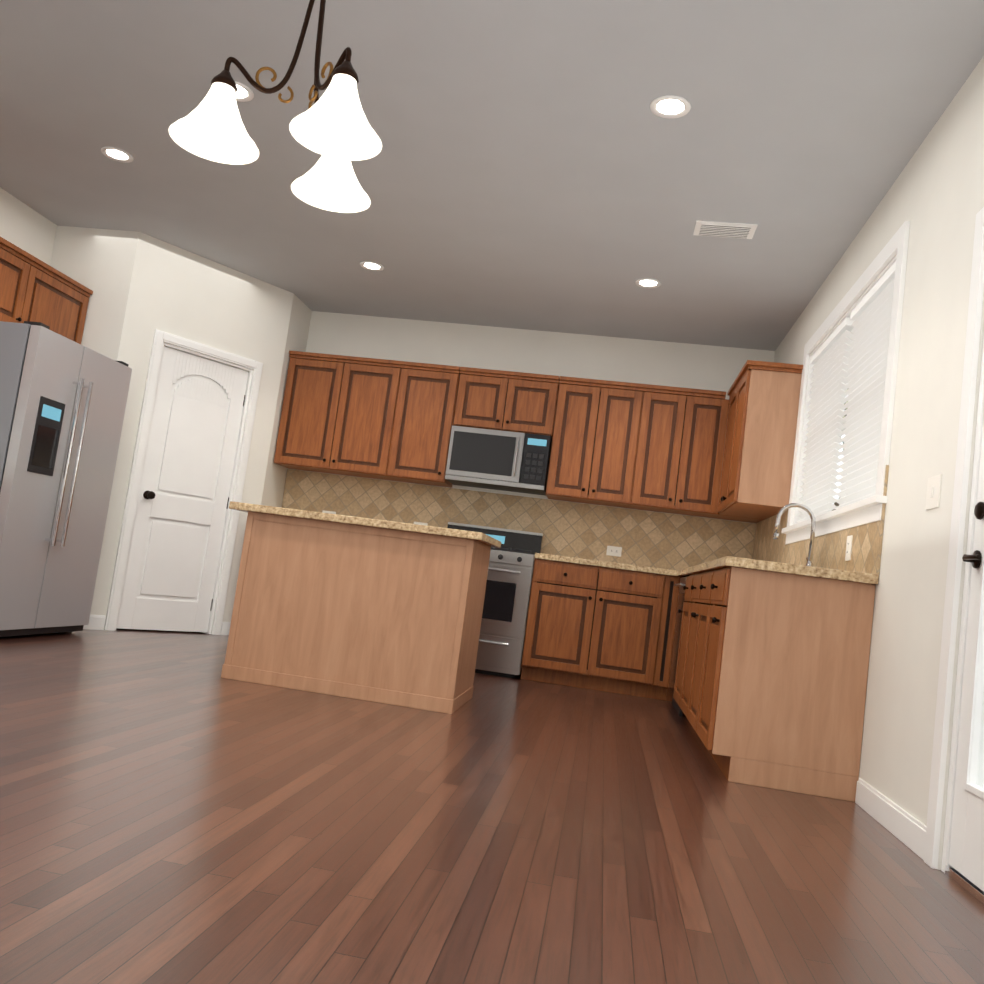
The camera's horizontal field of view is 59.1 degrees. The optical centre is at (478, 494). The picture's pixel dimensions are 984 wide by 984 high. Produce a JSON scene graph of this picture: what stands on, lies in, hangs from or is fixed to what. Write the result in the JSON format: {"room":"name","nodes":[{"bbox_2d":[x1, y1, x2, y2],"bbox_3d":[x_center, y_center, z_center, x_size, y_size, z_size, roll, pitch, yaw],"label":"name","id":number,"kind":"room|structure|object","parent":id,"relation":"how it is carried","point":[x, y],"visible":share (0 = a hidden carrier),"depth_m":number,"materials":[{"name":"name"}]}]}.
{"room":"kitchen","nodes":[
{"label":"kitchen","id":0,"kind":"room"},
{"bbox_2d":[0,188,56,264],"bbox_3d":[-3.631,-0.860,3.205,0.150,2.750,9.070,7,-5,9],"label":"wall","id":1,"kind":"structure","parent":0,"point":[26,228],"depth_m":5.82,"materials":[{"name":"paint"}]},
{"bbox_2d":[0,241,92,343],"bbox_3d":[-2.981,-1.248,5.403,0.350,0.452,1.255,7,-5,9],"label":"upper cabinet","id":2,"kind":"object","parent":1,"relation":"attached to","point":[33,288],"depth_m":5.50,"materials":[{"name":"brown wood"}]},
{"bbox_2d":[50,226,138,360],"bbox_3d":[-2.834,-0.493,6.001,0.630,2.750,0.120,7,-5,9],"label":"wall","id":3,"kind":"structure","parent":0,"point":[99,263],"depth_m":6.02,"materials":[{"name":"paint"}]},
{"bbox_2d":[90,232,293,631],"bbox_3d":[-2.147,-0.363,6.419,0.120,2.750,1.315,3,-7,42],"label":"wall","id":4,"kind":"structure","parent":0,"point":[178,291],"depth_m":6.37,"materials":[{"name":"paint"}]},
{"bbox_2d":[83,615,230,634],"bbox_3d":[-2.270,0.947,6.252,0.013,0.100,1.315,3,-7,42],"label":"baseboard","id":5,"kind":"structure","parent":4,"relation":"attached to","point":[96,622],"depth_m":5.90,"materials":[{"name":"white wood"}]},
{"bbox_2d":[116,346,247,631],"bbox_3d":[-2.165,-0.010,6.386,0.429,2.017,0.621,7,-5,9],"label":"pantry door","id":6,"kind":"structure","parent":4,"relation":"in","point":[175,544],"depth_m":6.36,"materials":[{"name":"white wood"}]},
{"bbox_2d":[104,329,262,634],"bbox_3d":[-2.168,-0.049,6.395,0.144,2.120,0.900,3,-7,42],"label":"door frame","id":7,"kind":"structure","parent":4,"relation":"attached to","point":[160,338],"depth_m":6.39,"materials":[{"name":"white wood"}]},
{"bbox_2d":[261,294,311,507],"bbox_3d":[-1.698,-0.241,7.089,0.120,2.750,0.440,7,-5,9],"label":"wall","id":8,"kind":"structure","parent":0,"point":[296,340],"depth_m":7.04,"materials":[{"name":"paint"}]},
{"bbox_2d":[0,629,983,983],"bbox_3d":[-1.299,0.815,2.602,5.400,0.060,9.320,7,-5,9],"label":"floor","id":9,"kind":"structure","parent":0,"point":[176,807],"depth_m":2.27,"materials":[{"name":"brown wood"}]},
{"bbox_2d":[0,321,131,636],"bbox_3d":[-2.846,-0.072,5.269,0.882,1.780,0.950,7,-5,9],"label":"refrigerator","id":10,"kind":"object","parent":9,"relation":"on","point":[63,400],"visible":1,"depth_m":5.08,"materials":[{"name":"silver metal"}]},
{"bbox_2d":[221,511,490,713],"bbox_3d":[-0.636,0.635,4.825,1.238,0.880,0.698,7,-5,9],"label":"kitchen island","id":11,"kind":"object","parent":9,"relation":"on","point":[381,615],"visible":1,"depth_m":4.50,"materials":[{"name":"brown wood"}]},
{"bbox_2d":[229,501,500,547],"bbox_3d":[-0.595,0.180,4.889,1.365,0.040,0.820,7,-5,9],"label":"island countertop","id":12,"kind":"structure","parent":11,"relation":"on","point":[481,537],"depth_m":4.49,"materials":[{"name":"beige stone"}]},
{"bbox_2d":[447,522,542,677],"bbox_3d":[0.019,0.777,6.592,0.762,1.095,0.662,7,-5,9],"label":"range","id":13,"kind":"object","parent":9,"relation":"on","point":[505,608],"visible":0.44,"depth_m":6.29,"materials":[{"name":"silver metal"}]},
{"bbox_2d":[521,558,679,700],"bbox_3d":[0.900,0.992,6.480,1.040,0.880,0.619,7,-5,9],"label":"base cabinet","id":14,"kind":"object","parent":9,"relation":"on","point":[604,629],"depth_m":6.19,"materials":[{"name":"brown wood"}]},
{"bbox_2d":[534,553,671,575],"bbox_3d":[0.935,0.535,6.520,0.990,0.040,0.633,7,-5,9],"label":"countertop","id":15,"kind":"structure","parent":14,"relation":"on","point":[537,555],"depth_m":6.21,"materials":[{"name":"beige stone"}]},
{"bbox_2d":[669,689,672,701],"bbox_3d":[1.655,1.081,6.361,0.662,0.880,0.619,7,-5,9],"label":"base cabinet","id":16,"kind":"object","parent":9,"relation":"on","point":[670,692],"depth_m":6.15,"materials":[{"name":"brown wood"}]},
{"bbox_2d":[668,577,683,688],"bbox_3d":[1.592,1.011,5.701,0.600,0.880,0.743,7,-5,9],"label":"base cabinet","id":17,"kind":"object","parent":9,"relation":"on","point":[680,577],"depth_m":6.08,"materials":[{"name":"brown wood"}]},
{"bbox_2d":[672,556,878,584],"bbox_3d":[1.550,0.488,5.152,0.632,0.040,3.159,7,-5,9],"label":"countertop","id":18,"kind":"structure","parent":17,"relation":"on","point":[729,561],"depth_m":3.64,"materials":[{"name":"beige stone"}]},
{"bbox_2d":[773,503,815,566],"bbox_3d":[1.643,0.234,4.530,0.225,0.370,0.143,7,-5,9],"label":"faucet","id":19,"kind":"object","parent":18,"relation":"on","point":[809,558],"visible":0.75,"depth_m":4.49,"materials":[{"name":"silver metal"}]},
{"bbox_2d":[669,577,686,716],"bbox_3d":[1.557,1.011,5.708,0.575,0.872,0.612,7,-5,9],"label":"dishwasher","id":20,"kind":"object","parent":9,"relation":"on","point":[681,598],"visible":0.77,"depth_m":5.80,"materials":[{"name":"black"}]},
{"bbox_2d":[673,577,687,700],"bbox_3d":[1.510,0.948,5.141,0.600,0.880,0.523,7,-5,9],"label":"base cabinet","id":21,"kind":"object","parent":9,"relation":"on","point":[685,604],"depth_m":5.37,"materials":[{"name":"brown wood"}]},
{"bbox_2d":[676,572,707,724],"bbox_3d":[1.416,0.875,4.493,0.600,0.880,1.046,7,-5,9],"label":"base cabinet","id":22,"kind":"object","parent":9,"relation":"on","point":[694,613],"depth_m":4.74,"materials":[{"name":"brown wood"}]},
{"bbox_2d":[692,567,875,801],"bbox_3d":[1.322,0.802,3.843,0.600,0.880,0.527,7,-5,9],"label":"base cabinet","id":23,"kind":"object","parent":9,"relation":"on","point":[770,685],"depth_m":3.59,"materials":[{"name":"brown wood"}]},
{"bbox_2d":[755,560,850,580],"bbox_3d":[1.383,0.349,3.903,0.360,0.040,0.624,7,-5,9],"label":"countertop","id":24,"kind":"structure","parent":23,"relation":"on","point":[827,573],"depth_m":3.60,"materials":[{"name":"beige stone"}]},
{"bbox_2d":[0,0,983,350],"bbox_3d":[-0.868,-1.983,2.829,5.630,0.120,9.370,7,-5,9],"label":"ceiling","id":25,"kind":"structure","parent":0,"point":[536,164],"depth_m":4.15,"materials":[{"name":"paint"}]},
{"bbox_2d":[101,147,133,162],"bbox_3d":[-2.007,-1.883,4.818,0.170,0.006,0.170,7,-5,9],"label":"recessed light","id":26,"kind":"object","parent":25,"relation":"in","point":[117,154],"visible":1,"depth_m":4.82,"materials":[{"name":"white"}]},
{"bbox_2d":[235,81,253,101],"bbox_3d":[-1.116,-1.845,3.973,0.170,0.006,0.170,7,-5,9],"label":"recessed light","id":27,"kind":"object","parent":25,"relation":"in","point":[244,93],"visible":0.38,"depth_m":3.98,"materials":[{"name":"white glass"}]},
{"bbox_2d":[169,0,381,212],"bbox_3d":[-0.378,-1.349,2.154,0.522,1.128,0.507,7,-5,9],"label":"chandelier","id":28,"kind":"object","parent":25,"relation":"hanging from","point":[333,128],"visible":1,"depth_m":2.03,"materials":[{"name":"white glass"}]},
{"bbox_2d":[360,261,383,270],"bbox_3d":[-0.749,-1.599,6.088,0.170,0.006,0.170,7,-5,9],"label":"recessed light","id":29,"kind":"object","parent":25,"relation":"in","point":[371,266],"visible":0.98,"depth_m":6.08,"materials":[{"name":"white"}]},
{"bbox_2d":[635,278,660,287],"bbox_3d":[1.113,-1.387,5.713,0.170,0.006,0.170,7,-5,9],"label":"recessed light","id":30,"kind":"object","parent":25,"relation":"in","point":[647,283],"visible":1,"depth_m":5.71,"materials":[{"name":"white"}]},
{"bbox_2d":[650,95,690,118],"bbox_3d":[0.803,-1.622,3.639,0.170,0.006,0.170,7,-5,9],"label":"recessed light","id":31,"kind":"object","parent":25,"relation":"in","point":[664,107],"visible":1,"depth_m":3.63,"materials":[{"name":"white"}]},
{"bbox_2d":[693,220,757,238],"bbox_3d":[1.345,-1.445,4.750,0.320,0.010,0.180,7,-5,9],"label":"ceiling vent","id":32,"kind":"object","parent":25,"relation":"in","point":[725,229],"visible":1,"depth_m":4.74,"materials":[{"name":"white metal"}]},
{"bbox_2d":[293,311,774,557],"bbox_3d":[-0.381,-0.059,7.178,5.480,2.750,0.150,7,-5,9],"label":"wall","id":33,"kind":"structure","parent":0,"point":[682,365],"depth_m":7.10,"materials":[{"name":"paint"}]},
{"bbox_2d":[274,350,409,480],"bbox_3d":[-1.076,-0.616,7.086,1.003,0.892,0.350,7,-5,9],"label":"upper cabinet","id":34,"kind":"object","parent":33,"relation":"attached to","point":[384,419],"depth_m":6.92,"materials":[{"name":"brown wood"}]},
{"bbox_2d":[394,362,459,487],"bbox_3d":[-0.447,-0.542,6.986,0.533,0.892,0.350,7,-5,9],"label":"upper cabinet","id":35,"kind":"object","parent":33,"relation":"attached to","point":[431,395],"depth_m":6.81,"materials":[{"name":"brown wood"}]},
{"bbox_2d":[453,367,559,437],"bbox_3d":[0.231,-0.707,6.890,0.780,0.465,0.381,7,-5,9],"label":"upper cabinet","id":36,"kind":"object","parent":33,"relation":"attached to","point":[521,402],"visible":0.98,"depth_m":6.73,"materials":[{"name":"brown wood"}]},
{"bbox_2d":[445,425,551,495],"bbox_3d":[0.166,-0.265,6.815,0.768,0.423,0.446,7,-5,9],"label":"microwave","id":37,"kind":"object","parent":36,"relation":"attached to","point":[499,460],"visible":1,"depth_m":6.65,"materials":[{"name":"silver metal"}]},
{"bbox_2d":[282,469,755,570],"bbox_3d":[0.235,0.233,6.973,3.814,0.455,0.011,7,-5,9],"label":"backsplash","id":38,"kind":"structure","parent":33,"relation":"attached to","point":[676,542],"depth_m":6.92,"materials":[{"name":"tile"}]},
{"bbox_2d":[322,510,335,513],"bbox_3d":[-1.243,0.177,7.183,0.115,0.075,0.008,7,-5,9],"label":"electrical outlet","id":39,"kind":"object","parent":38,"relation":"attached to","point":[329,512],"visible":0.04,"depth_m":7.18,"materials":[{"name":"white plastic"}]},
{"bbox_2d":[414,522,427,525],"bbox_3d":[-0.478,0.267,7.062,0.115,0.075,0.008,7,-5,9],"label":"electrical outlet","id":40,"kind":"object","parent":38,"relation":"attached to","point":[421,523],"visible":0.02,"depth_m":7.06,"materials":[{"name":"white plastic"}]},
{"bbox_2d":[606,546,621,556],"bbox_3d":[1.062,0.448,6.819,0.115,0.075,0.008,7,-5,9],"label":"electrical outlet","id":41,"kind":"object","parent":38,"relation":"attached to","point":[613,551],"visible":1,"depth_m":6.82,"materials":[{"name":"white plastic"}]},
{"bbox_2d":[546,376,653,508],"bbox_3d":[0.935,-0.380,6.768,0.708,0.892,0.350,7,-5,9],"label":"upper cabinet","id":42,"kind":"object","parent":33,"relation":"attached to","point":[601,432],"depth_m":6.60,"materials":[{"name":"brown wood"}]},
{"bbox_2d":[638,388,728,518],"bbox_3d":[1.506,-0.313,6.677,0.708,0.892,0.350,7,-5,9],"label":"upper cabinet","id":43,"kind":"object","parent":33,"relation":"attached to","point":[655,448],"depth_m":6.50,"materials":[{"name":"brown wood"}]},
{"bbox_2d":[718,515,762,522],"bbox_3d":[1.983,-0.246,6.601,0.393,0.870,0.350,7,-5,9],"label":"upper cabinet","id":44,"kind":"object","parent":33,"relation":"attached to","point":[725,517],"depth_m":6.55,"materials":[{"name":"brown wood"}]},
{"bbox_2d":[758,56,983,869],"bbox_3d":[1.598,-0.246,2.377,0.150,2.750,9.070,7,-5,9],"label":"wall","id":45,"kind":"structure","parent":0,"point":[934,195],"depth_m":3.23,"materials":[{"name":"paint"}]},
{"bbox_2d":[717,360,802,519],"bbox_3d":[1.907,-0.339,5.983,0.381,0.920,0.938,7,-5,9],"label":"upper cabinet","id":46,"kind":"object","parent":45,"relation":"attached to","point":[759,447],"visible":0.92,"depth_m":5.57,"materials":[{"name":"brown wood"}]},
{"bbox_2d":[752,465,888,574],"bbox_3d":[1.888,0.278,5.121,0.011,0.455,3.148,7,-5,9],"label":"backsplash","id":47,"kind":"structure","parent":45,"relation":"attached to","point":[829,551],"depth_m":4.33,"materials":[{"name":"tile"}]},
{"bbox_2d":[845,535,852,560],"bbox_3d":[1.703,0.249,3.999,0.008,0.115,0.075,7,-5,9],"label":"electrical outlet","id":48,"kind":"object","parent":47,"relation":"attached to","point":[848,548],"visible":1,"depth_m":3.99,"materials":[{"name":"white plastic"}]},
{"bbox_2d":[781,221,909,544],"bbox_3d":[1.941,-0.417,4.563,0.195,1.290,1.940,7,-5,9],"label":"window","id":49,"kind":"structure","parent":45,"relation":"in","point":[863,512],"depth_m":4.11,"materials":[{"name":"white wood"}]},
{"bbox_2d":[796,261,895,522],"bbox_3d":[1.924,-0.419,4.566,0.054,1.081,1.690,7,-5,9],"label":"window blind","id":50,"kind":"object","parent":49,"relation":"attached to","point":[853,349],"visible":0.83,"depth_m":4.44,"materials":[{"name":"white plastic"}]},
{"bbox_2d":[855,778,925,859],"bbox_3d":[1.111,0.870,0.647,0.013,0.100,5.775,7,-5,9],"label":"baseboard","id":51,"kind":"structure","parent":45,"relation":"attached to","point":[907,829],"depth_m":3.05,"materials":[{"name":"white wood"}]},
{"bbox_2d":[925,474,941,509],"bbox_3d":[1.593,-0.007,3.048,0.012,0.115,0.120,7,-5,9],"label":"light switch","id":52,"kind":"object","parent":45,"relation":"attached to","point":[933,492],"visible":1,"depth_m":3.04,"materials":[{"name":"white plastic"}]},
{"bbox_2d":[924,207,983,868],"bbox_3d":[1.404,0.001,1.875,0.018,2.120,1.920,7,-5,9],"label":"door frame","id":53,"kind":"structure","parent":45,"relation":"attached to","point":[942,715],"depth_m":2.76,"materials":[{"name":"white wood"}]},
{"bbox_2d":[941,336,983,904],"bbox_3d":[1.460,0.044,1.862,0.186,2.047,1.774,7,-5,9],"label":"patio door","id":54,"kind":"structure","parent":45,"relation":"in","point":[962,866],"depth_m":2.60,"materials":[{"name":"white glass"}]}
]}

